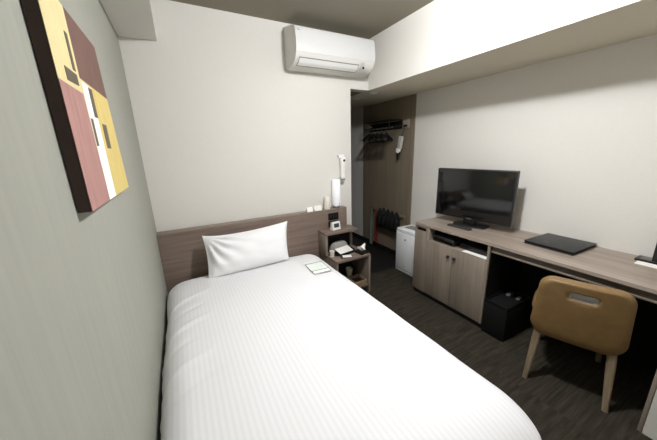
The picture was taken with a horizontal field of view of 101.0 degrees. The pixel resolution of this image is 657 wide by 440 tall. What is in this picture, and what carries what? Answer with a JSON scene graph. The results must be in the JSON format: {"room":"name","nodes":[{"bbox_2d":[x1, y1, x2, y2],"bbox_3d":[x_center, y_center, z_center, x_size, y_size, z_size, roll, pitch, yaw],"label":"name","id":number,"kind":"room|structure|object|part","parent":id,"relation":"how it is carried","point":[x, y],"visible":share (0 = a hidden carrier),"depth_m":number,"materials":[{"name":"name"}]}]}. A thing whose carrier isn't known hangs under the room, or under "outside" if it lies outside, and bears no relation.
{"room":"hotel room","nodes":[
{"label":"hotel room","id":0,"kind":"room"},
{"bbox_2d":[0,0,167,439],"bbox_3d":[-0.597,0.090,0.595,0.100,2.401,3.100,-9,16,-27],"label":"wall","id":1,"kind":"structure","parent":0,"point":[83,296],"depth_m":0.52,"materials":[{"name":"paint"}]},
{"bbox_2d":[21,0,128,212],"bbox_3d":[-0.689,-0.303,0.789,0.027,0.474,0.548,-9,16,-27],"label":"painting","id":2,"kind":"object","parent":1,"relation":"attached to","point":[67,61],"visible":1,"depth_m":0.63,"materials":[{"name":"fabric"}]},
{"bbox_3d":[-0.690,-0.303,0.788,0.025,0.474,0.548,-9,16,-27],"label":"stretcher frame","id":3,"kind":"part","parent":2,"relation":"part of","materials":[{"name":"wood"}]},
{"bbox_2d":[100,0,156,40],"bbox_3d":[-0.493,-0.971,0.395,0.210,0.253,3.100,-9,16,-27],"label":"trim","id":4,"kind":"structure","parent":1,"relation":"attached to","point":[128,18],"depth_m":1.48,"materials":[{"name":"paint"}]},
{"bbox_2d":[118,0,351,231],"bbox_3d":[-1.128,-0.598,3.295,1.836,2.401,2.300,-9,16,-27],"label":"wall","id":5,"kind":"structure","parent":0,"point":[226,132],"depth_m":2.10,"materials":[{"name":"paint"}]},
{"bbox_2d":[156,206,346,293],"bbox_3d":[-0.537,0.371,2.466,1.631,0.809,0.080,-9,16,-27],"label":"headboard","id":6,"kind":"object","parent":5,"relation":"attached to","point":[183,254],"visible":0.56,"depth_m":2.19,"materials":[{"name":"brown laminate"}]},
{"bbox_2d":[306,207,312,211],"bbox_3d":[-0.179,-0.100,2.548,0.063,0.040,0.036,-12,18,-35],"label":"tent card","id":7,"kind":"object","parent":6,"relation":"on","point":[309,209],"visible":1,"depth_m":2.54,"materials":[{"name":"white paper"}]},
{"bbox_2d":[313,205,321,210],"bbox_3d":[-0.104,-0.116,2.586,0.075,0.046,0.036,-8,16,-22],"label":"tent card","id":8,"kind":"object","parent":6,"relation":"on","point":[316,208],"visible":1,"depth_m":2.58,"materials":[{"name":"white paper"}]},
{"bbox_2d":[324,196,329,208],"bbox_3d":[-0.016,-0.168,2.625,0.063,0.121,0.063,-9,16,-27],"label":"paper cup","id":9,"kind":"object","parent":6,"relation":"on","point":[326,198],"visible":1,"depth_m":2.60,"materials":[{"name":"white paper"}]},
{"bbox_3d":[0.049,-0.003,2.663,0.114,0.138,0.005,-9,16,-27],"label":"socket plate","id":10,"kind":"part","parent":6,"relation":"part of","materials":[{"name":"black plastic"}]},
{"bbox_2d":[332,179,340,207],"bbox_3d":[0.077,-0.257,2.651,0.083,0.276,0.084,-9,16,-27],"label":"bedside lamp","id":11,"kind":"object","parent":6,"relation":"on","point":[336,191],"visible":1,"depth_m":2.62,"materials":[{"name":"white plastic"}]},
{"bbox_3d":[0.136,0.263,2.823,0.094,0.797,0.072,-9,16,-27],"label":"panel","id":12,"kind":"part","parent":6,"relation":"part of","materials":[{"name":"grey laminate"}]},
{"bbox_2d":[283,24,374,77],"bbox_3d":[0.024,-1.407,2.256,0.730,0.316,0.240,-9,16,-27],"label":"air conditioner","id":13,"kind":"object","parent":5,"relation":"attached to","point":[311,50],"visible":1,"depth_m":2.16,"materials":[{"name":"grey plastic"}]},
{"bbox_3d":[0.076,-1.391,2.160,0.730,0.166,0.021,-9,16,-27],"label":"panel","id":14,"kind":"part","parent":13,"relation":"part of","materials":[{"name":"white plastic"}]},
{"bbox_2d":[337,154,344,179],"bbox_3d":[0.137,-0.511,2.635,0.076,0.246,0.070,-9,16,-27],"label":"torch","id":15,"kind":"object","parent":5,"relation":"attached to","point":[341,156],"visible":1,"depth_m":2.62,"materials":[{"name":"white plastic"}]},
{"bbox_2d":[171,0,433,38],"bbox_3d":[0.220,-1.252,0.727,2.047,0.080,3.100,-9,16,-27],"label":"ceiling","id":16,"kind":"structure","parent":0,"point":[366,19],"depth_m":1.99,"materials":[{"name":"paint"}]},
{"bbox_2d":[350,91,361,95],"bbox_3d":[-0.283,-1.708,3.557,0.210,0.439,2.200,-9,16,-27],"label":"ceiling","id":17,"kind":"structure","parent":0,"point":[351,92],"depth_m":2.76,"materials":[{"name":"paint"}]},
{"bbox_2d":[350,74,368,91],"bbox_3d":[0.267,-1.469,2.576,0.210,0.438,0.100,-9,16,-27],"label":"wall header","id":18,"kind":"structure","parent":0,"point":[356,84],"depth_m":2.58,"materials":[{"name":"paint"}]},
{"bbox_2d":[352,235,654,439],"bbox_3d":[0.049,0.794,2.478,2.548,0.050,5.400,-9,16,-27],"label":"floor","id":19,"kind":"structure","parent":0,"point":[561,394],"depth_m":1.69,"materials":[{"name":"carpet"}]},
{"bbox_2d":[318,225,370,291],"bbox_3d":[0.155,0.402,2.635,0.388,0.622,0.319,-9,16,-27],"label":"nightstand","id":20,"kind":"object","parent":19,"relation":"on","point":[360,264],"visible":0.65,"depth_m":2.62,"materials":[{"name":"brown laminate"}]},
{"bbox_3d":[-0.051,0.228,2.574,0.022,0.198,0.152,-9,16,-27],"label":"panel","id":21,"kind":"part","parent":20,"relation":"part of","materials":[{"name":"grey laminate"}]},
{"bbox_3d":[0.010,0.543,2.591,0.020,0.380,0.314,-9,16,-27],"label":"panel","id":22,"kind":"part","parent":20,"relation":"part of","materials":[{"name":"grey laminate"}]},
{"bbox_2d":[329,250,334,256],"bbox_3d":[0.033,0.314,2.514,0.048,0.056,0.048,-9,16,-27],"label":"cup","id":23,"kind":"object","parent":20,"relation":"on","point":[330,251],"visible":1,"depth_m":2.50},
{"bbox_2d":[330,221,340,230],"bbox_3d":[0.066,0.051,2.610,0.092,0.076,0.052,-12,18,-35],"label":"alarm clock","id":24,"kind":"object","parent":20,"relation":"on","point":[335,225],"visible":1,"depth_m":2.59,"materials":[{"name":"white plastic"}]},
{"bbox_3d":[0.067,0.188,2.715,0.326,0.198,0.008,-9,16,-27],"label":"panel","id":25,"kind":"part","parent":20,"relation":"part of","materials":[{"name":"brown wood"}]},
{"bbox_2d":[328,246,354,255],"bbox_3d":[0.125,0.299,2.637,0.256,0.018,0.210,-11,17,-31],"label":"tray","id":26,"kind":"object","parent":20,"relation":"on","point":[353,250],"visible":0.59,"depth_m":2.58,"materials":[{"name":"plastic"}]},
{"bbox_2d":[329,240,346,251],"bbox_3d":[0.100,0.248,2.663,0.212,0.088,0.078,-11,17,-31],"label":"pouch","id":27,"kind":"object","parent":26,"relation":"on","point":[337,244],"visible":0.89,"depth_m":2.62,"materials":[{"name":"grey fabric"}]},
{"bbox_2d":[335,245,352,253],"bbox_3d":[0.149,0.283,2.599,0.164,0.029,0.086,-13,18,-37],"label":"booklet","id":28,"kind":"object","parent":26,"relation":"on","point":[344,249],"visible":1,"depth_m":2.59,"materials":[{"name":"white paper"}]},
{"bbox_3d":[0.092,0.486,2.801,0.332,0.380,0.010,-9,16,-27],"label":"panel","id":29,"kind":"part","parent":20,"relation":"part of","materials":[{"name":"brown wood"}]},
{"bbox_2d":[340,255,351,258],"bbox_3d":[0.164,0.338,2.501,0.104,0.009,0.060,-3,15,-6],"label":"note card","id":30,"kind":"object","parent":20,"relation":"on","point":[342,256],"visible":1,"depth_m":2.49,"materials":[{"name":"white paper"}]},
{"bbox_2d":[321,244,370,263],"bbox_3d":[0.160,0.324,2.618,0.372,0.022,0.319,-9,16,-27],"label":"shelf","id":31,"kind":"object","parent":20,"relation":"attached to","point":[336,259],"depth_m":2.52,"materials":[{"name":"brown laminate"}]},
{"bbox_2d":[346,267,352,276],"bbox_3d":[0.211,0.540,2.777,0.072,0.100,0.072,-9,16,-27],"label":"tumbler","id":32,"kind":"object","parent":20,"relation":"on","point":[348,269],"visible":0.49,"depth_m":2.75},
{"bbox_3d":[0.226,0.165,2.784,0.022,0.198,0.034,-9,16,-27],"label":"post","id":33,"kind":"part","parent":20,"relation":"part of","materials":[{"name":"grey laminate"}]},
{"bbox_2d":[343,273,367,287],"bbox_3d":[0.169,0.625,2.697,0.332,0.020,0.299,-9,16,-27],"label":"shelf","id":34,"kind":"object","parent":20,"relation":"attached to","point":[344,274],"depth_m":2.66,"materials":[{"name":"laminate"}]},
{"bbox_2d":[347,274,366,285],"bbox_3d":[0.279,0.593,2.664,0.140,0.049,0.146,-9,16,-27],"label":"box","id":35,"kind":"object","parent":20,"relation":"on","point":[357,279],"visible":0.77,"depth_m":2.67,"materials":[{"name":"brown wicker"}]},
{"bbox_3d":[0.320,0.492,2.749,0.020,0.380,0.319,-9,16,-27],"label":"panel","id":36,"kind":"part","parent":20,"relation":"part of","materials":[{"name":"grey laminate"}]},
{"bbox_2d":[355,243,368,254],"bbox_3d":[0.321,0.274,2.586,0.104,0.079,0.104,-12,18,-35],"label":"tissue box","id":37,"kind":"object","parent":20,"relation":"on","point":[361,250],"visible":1,"depth_m":2.56,"materials":[{"name":"black plastic"}]},
{"bbox_2d":[395,224,415,276],"bbox_3d":[0.964,0.346,2.991,0.246,0.503,0.395,-9,16,-27],"label":"air purifier","id":38,"kind":"object","parent":19,"relation":"on","point":[405,236],"visible":0.56,"depth_m":2.97,"materials":[{"name":"grey plastic"}]},
{"bbox_2d":[405,226,415,230],"bbox_3d":[0.964,0.103,2.931,0.110,0.004,0.275,-9,16,-27],"label":"vent","id":39,"kind":"object","parent":38,"relation":"attached to","point":[412,228],"depth_m":2.99,"materials":[{"name":"grey plastic"}]},
{"bbox_2d":[412,224,522,327],"bbox_3d":[1.187,0.403,2.396,0.509,0.680,0.706,-9,16,-27],"label":"base cabinet","id":40,"kind":"object","parent":19,"relation":"on","point":[459,281],"visible":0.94,"depth_m":2.19,"materials":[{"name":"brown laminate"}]},
{"bbox_3d":[0.915,0.119,2.408,0.078,0.120,0.016,-9,16,-27],"label":"niche post","id":41,"kind":"part","parent":40,"relation":"part of","materials":[{"name":"laminate"}]},
{"bbox_3d":[0.956,0.454,2.367,0.018,0.514,0.257,-9,16,-27],"label":"door","id":42,"kind":"part","parent":40,"relation":"part of","materials":[{"name":"grey laminate"}]},
{"bbox_2d":[433,232,467,246],"bbox_3d":[1.047,0.160,2.333,0.187,0.054,0.210,-9,16,-27],"label":"box","id":43,"kind":"object","parent":40,"relation":"on","point":[445,238],"visible":0.88,"depth_m":2.27,"materials":[{"name":"black plastic"}]},
{"bbox_3d":[0.966,0.173,2.291,0.002,0.034,0.190,-9,16,-27],"label":"plate","id":44,"kind":"part","parent":43,"relation":"part of","materials":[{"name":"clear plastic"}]},
{"bbox_2d":[430,239,486,256],"bbox_3d":[1.229,0.205,2.289,0.475,0.018,0.526,-9,16,-27],"label":"niche shelf","id":45,"kind":"object","parent":40,"relation":"attached to","point":[456,250],"depth_m":2.21,"materials":[{"name":"brown laminate"}]},
{"bbox_3d":[1.085,0.509,2.138,0.018,0.514,0.276,-9,16,-27],"label":"door","id":46,"kind":"part","parent":40,"relation":"part of","materials":[{"name":"grey laminate"}]},
{"bbox_2d":[462,250,486,258],"bbox_3d":[1.109,0.261,2.045,0.044,0.004,0.192,-9,16,-27],"label":"leaflet","id":47,"kind":"object","parent":40,"relation":"on","point":[465,251],"visible":0.79,"depth_m":2.04,"materials":[{"name":"white paper"}]},
{"bbox_2d":[481,288,530,341],"bbox_3d":[1.327,0.705,2.031,0.306,0.272,0.168,-9,16,-27],"label":"waste bin","id":48,"kind":"object","parent":19,"relation":"on","point":[505,312],"visible":1,"depth_m":1.97,"materials":[{"name":"black plastic"}]},
{"bbox_2d":[416,215,656,431],"bbox_3d":[1.371,0.485,2.018,0.557,0.700,1.566,-9,16,-27],"label":"desk","id":49,"kind":"object","parent":19,"relation":"on","point":[599,266],"visible":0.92,"depth_m":1.64,"materials":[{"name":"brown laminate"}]},
{"bbox_2d":[447,223,471,230],"bbox_3d":[1.095,0.057,2.270,0.044,0.017,0.200,-10,17,-29],"label":"remote control","id":50,"kind":"object","parent":49,"relation":"on","point":[449,224],"visible":1,"depth_m":2.25,"materials":[{"name":"plastic"}]},
{"bbox_2d":[435,168,519,229],"bbox_3d":[1.217,-0.186,2.275,0.154,0.478,0.634,-12,18,-34],"label":"television","id":51,"kind":"object","parent":49,"relation":"on","point":[472,195],"visible":0.99,"depth_m":2.20,"materials":[{"name":"black plastic"}]},
{"bbox_2d":[524,233,596,255],"bbox_3d":[1.554,0.156,1.825,0.305,0.023,0.280,-9,16,-25],"label":"leather folder","id":52,"kind":"object","parent":49,"relation":"on","point":[562,244],"visible":1,"depth_m":1.79,"materials":[{"name":"black leather"}]},
{"bbox_3d":[1.365,0.310,1.563,0.028,0.010,0.842,-9,16,-27],"label":"apron trim","id":53,"kind":"part","parent":49,"relation":"part of","materials":[{"name":"laminate"}]},
{"bbox_3d":[1.777,0.528,1.848,0.011,0.680,0.842,-9,16,-27],"label":"panel","id":54,"kind":"part","parent":49,"relation":"part of","materials":[{"name":"black wood"}]},
{"bbox_2d":[634,243,656,264],"bbox_3d":[1.852,0.120,1.460,0.090,0.260,0.218,-9,16,-27],"label":"stand","id":55,"kind":"object","parent":49,"relation":"on","point":[653,260],"visible":1,"depth_m":1.52,"materials":[{"name":"black plastic"}]},
{"bbox_3d":[1.859,0.236,1.485,0.070,0.002,0.195,-9,16,-27],"label":"plate","id":56,"kind":"part","parent":55,"relation":"part of","materials":[{"name":"metal"}]},
{"bbox_3d":[1.819,0.112,1.476,0.030,0.250,0.030,-9,16,-27],"label":"post","id":57,"kind":"part","parent":55,"relation":"part of","materials":[{"name":"black plastic"}]},
{"bbox_2d":[635,261,656,268],"bbox_3d":[1.784,0.257,1.451,0.062,0.004,0.190,-9,16,-27],"label":"paper sheet","id":58,"kind":"object","parent":49,"relation":"on","point":[636,262],"visible":1,"depth_m":1.49,"materials":[{"name":"white paper"}]},
{"bbox_3d":[1.738,0.657,1.356,0.546,0.680,0.014,-9,16,-27],"label":"panel","id":59,"kind":"part","parent":49,"relation":"part of","materials":[{"name":"laminate"}]},
{"bbox_2d":[522,276,637,412],"bbox_3d":[1.457,0.604,1.609,0.414,0.673,0.495,11,19,40],"label":"desk chair","id":60,"kind":"object","parent":19,"relation":"on","point":[598,319],"visible":1,"depth_m":1.40,"materials":[{"name":"brown leather"}]},
{"bbox_3d":[1.219,0.763,1.615,0.106,0.375,0.041,-11,17,-33],"label":"leg","id":61,"kind":"part","parent":60,"relation":"part of","materials":[{"name":"brown wood"}]},
{"bbox_3d":[1.479,0.527,1.616,0.414,0.065,0.424,11,19,40],"label":"seat","id":62,"kind":"part","parent":60,"relation":"part of","materials":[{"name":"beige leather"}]},
{"bbox_3d":[1.321,0.501,1.427,0.395,0.375,0.096,11,19,40],"label":"backrest","id":63,"kind":"part","parent":60,"relation":"part of","materials":[{"name":"beige leather"}]},
{"bbox_3d":[1.699,0.730,1.688,0.087,0.375,0.043,-4,15,-10],"label":"leg","id":64,"kind":"part","parent":60,"relation":"part of","materials":[{"name":"brown wood"}]},
{"bbox_3d":[1.458,0.810,1.409,0.041,0.375,0.106,6,16,27],"label":"leg","id":65,"kind":"part","parent":60,"relation":"part of","materials":[{"name":"brown wood"}]},
{"bbox_3d":[-0.228,0.819,1.564,1.060,0.380,1.775,-9,16,-27],"label":"bed","id":66,"kind":"object","parent":19,"relation":"on","visible":0},
{"bbox_2d":[160,254,540,439],"bbox_3d":[-0.215,0.708,1.513,1.217,0.394,1.994,-9,16,-27],"label":"duvet","id":67,"kind":"object","parent":66,"relation":"on","point":[282,350],"visible":0.91,"depth_m":1.11,"materials":[{"name":"white fabric"}]},
{"bbox_2d":[202,221,288,278],"bbox_3d":[-0.601,0.221,2.128,0.690,0.294,0.207,-9,16,-27],"label":"pillow","id":68,"kind":"object","parent":67,"relation":"on","point":[227,254],"visible":1,"depth_m":2.04,"materials":[{"name":"fabric"}]},
{"bbox_2d":[305,261,330,273],"bbox_3d":[-0.081,0.362,2.065,0.140,0.002,0.190,-9,16,-24],"label":"card","id":69,"kind":"object","parent":67,"relation":"on","point":[317,267],"visible":1,"depth_m":2.06,"materials":[{"name":"white paper"}]},
{"bbox_2d":[307,262,326,270],"bbox_3d":[-0.090,0.356,2.084,0.116,0.001,0.116,-9,16,-24],"label":"print","id":70,"kind":"object","parent":69,"relation":"on","point":[317,266],"depth_m":2.08},
{"bbox_2d":[351,34,656,257],"bbox_3d":[1.176,-0.537,2.786,0.100,2.401,5.400,-9,16,-27],"label":"wall","id":71,"kind":"structure","parent":0,"point":[579,130],"depth_m":1.86,"materials":[{"name":"paint"}]},
{"bbox_2d":[352,232,395,254],"bbox_3d":[0.553,0.291,4.127,0.010,0.060,2.860,-9,16,-27],"label":"baseboard","id":72,"kind":"structure","parent":71,"relation":"attached to","point":[383,247],"depth_m":3.88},
{"bbox_2d":[363,119,409,131],"bbox_3d":[0.636,-1.134,3.257,0.216,0.100,0.710,-9,16,-27],"label":"coat rack","id":73,"kind":"object","parent":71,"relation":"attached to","point":[399,123],"visible":1,"depth_m":3.20,"materials":[{"name":"metal"}]},
{"bbox_2d":[362,130,377,142],"bbox_3d":[0.520,-1.043,3.368,0.057,0.169,0.336,9,18,34],"label":"hanger","id":74,"kind":"object","parent":73,"relation":"hanging from","point":[368,135],"visible":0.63,"depth_m":3.32,"materials":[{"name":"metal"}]},
{"bbox_2d":[367,133,377,142],"bbox_3d":[0.560,-1.026,3.299,0.057,0.169,0.336,7,17,32],"label":"hanger","id":75,"kind":"object","parent":73,"relation":"hanging from","point":[373,134],"visible":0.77,"depth_m":3.24,"materials":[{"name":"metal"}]},
{"bbox_2d":[372,131,383,142],"bbox_3d":[0.599,-1.010,3.229,0.056,0.169,0.336,6,17,29],"label":"hanger","id":76,"kind":"object","parent":73,"relation":"hanging from","point":[377,133],"visible":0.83,"depth_m":3.19,"materials":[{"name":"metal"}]},
{"bbox_3d":[0.582,-1.081,3.223,0.015,0.016,0.540,-9,16,-27],"label":"rail","id":77,"kind":"part","parent":73,"relation":"part of","materials":[{"name":"metal"}]},
{"bbox_2d":[377,128,388,141],"bbox_3d":[0.639,-0.993,3.160,0.056,0.169,0.336,6,16,26],"label":"hanger","id":78,"kind":"object","parent":73,"relation":"hanging from","point":[381,135],"visible":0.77,"depth_m":3.08,"materials":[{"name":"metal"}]},
{"bbox_2d":[383,127,392,141],"bbox_3d":[0.679,-0.976,3.091,0.057,0.169,0.336,5,16,23],"label":"hanger","id":79,"kind":"object","parent":73,"relation":"hanging from","point":[386,135],"visible":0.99,"depth_m":3.08,"materials":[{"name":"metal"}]},
{"bbox_2d":[396,127,404,159],"bbox_3d":[0.819,-0.875,3.105,0.036,0.363,0.105,-12,18,-34],"label":"brush","id":80,"kind":"object","parent":73,"relation":"hanging from","point":[400,139],"visible":1,"depth_m":3.10,"materials":[{"name":"white plastic"}]},
{"bbox_2d":[373,208,404,232],"bbox_3d":[0.743,-0.006,3.563,0.078,0.212,0.640,-9,16,-27],"label":"wall rack","id":81,"kind":"object","parent":71,"relation":"attached to","point":[374,209],"visible":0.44,"depth_m":3.39,"materials":[{"name":"metal"}]},
{"bbox_2d":[370,207,372,244],"bbox_3d":[0.613,0.078,3.839,0.025,0.554,0.064,-9,16,-27],"label":"shoehorn","id":82,"kind":"object","parent":81,"relation":"hanging from","point":[371,216],"visible":1,"depth_m":3.84,"materials":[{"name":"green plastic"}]},
{"bbox_2d":[374,208,376,242],"bbox_3d":[0.663,0.078,3.744,0.025,0.489,0.064,-9,16,-27],"label":"shoehorn","id":83,"kind":"object","parent":81,"relation":"hanging from","point":[375,232],"visible":0.92,"depth_m":3.77,"materials":[{"name":"red plastic"}]},
{"bbox_2d":[377,208,381,225],"bbox_3d":[0.676,-0.036,3.564,0.082,0.245,0.062,-1,15,2],"label":"slipper","id":84,"kind":"object","parent":81,"relation":"hanging from","point":[379,209],"visible":0.72,"depth_m":3.56,"materials":[{"name":"black fabric"}]},
{"bbox_2d":[380,207,385,225],"bbox_3d":[0.714,-0.036,3.493,0.082,0.243,0.075,-1,15,1],"label":"slipper","id":85,"kind":"object","parent":81,"relation":"hanging from","point":[382,217],"visible":0.69,"depth_m":3.49,"materials":[{"name":"black fabric"}]},
{"bbox_2d":[384,209,389,227],"bbox_3d":[0.752,-0.011,3.425,0.082,0.245,0.059,-1,15,2],"label":"slipper","id":86,"kind":"object","parent":81,"relation":"hanging from","point":[386,220],"visible":0.73,"depth_m":3.42,"materials":[{"name":"black fabric"}]},
{"bbox_2d":[389,211,393,229],"bbox_3d":[0.791,0.013,3.360,0.082,0.244,0.072,-1,15,3],"label":"slipper","id":87,"kind":"object","parent":81,"relation":"hanging from","point":[391,216],"visible":0.67,"depth_m":3.36,"materials":[{"name":"black fabric"}]},
{"bbox_2d":[393,212,399,231],"bbox_3d":[0.829,0.030,3.291,0.082,0.244,0.065,-1,15,3],"label":"slipper","id":88,"kind":"object","parent":81,"relation":"hanging from","point":[396,221],"visible":0.85,"depth_m":3.29,"materials":[{"name":"black fabric"}]},
{"bbox_2d":[363,94,416,250],"bbox_3d":[0.733,-0.545,3.511,0.012,1.846,0.949,-9,16,-27],"label":"wall panel","id":89,"kind":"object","parent":71,"relation":"attached to","point":[387,181],"depth_m":3.42,"materials":[{"name":"laminate"}]},
{"bbox_2d":[350,0,656,109],"bbox_3d":[0.839,-1.434,2.378,0.601,0.439,5.400,-9,16,-27],"label":"ceiling beam","id":90,"kind":"structure","parent":71,"relation":"attached to","point":[443,43],"depth_m":1.70,"materials":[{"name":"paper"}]},
{"bbox_2d":[642,389,656,439],"bbox_3d":[1.957,0.162,0.788,0.558,1.912,0.953,-9,16,-27],"label":"trim","id":91,"kind":"structure","parent":71,"relation":"attached to","point":[650,427],"depth_m":1.27,"materials":[{"name":"paper"}]},
{"bbox_2d":[569,293,598,304],"bbox_3d":[1.307,0.396,1.387,0.110,0.043,0.037,11,19,40],"label":"handle","id":92,"kind":"object","parent":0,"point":[575,298],"depth_m":1.39,"materials":[{"name":"grey plastic"}]}
]}

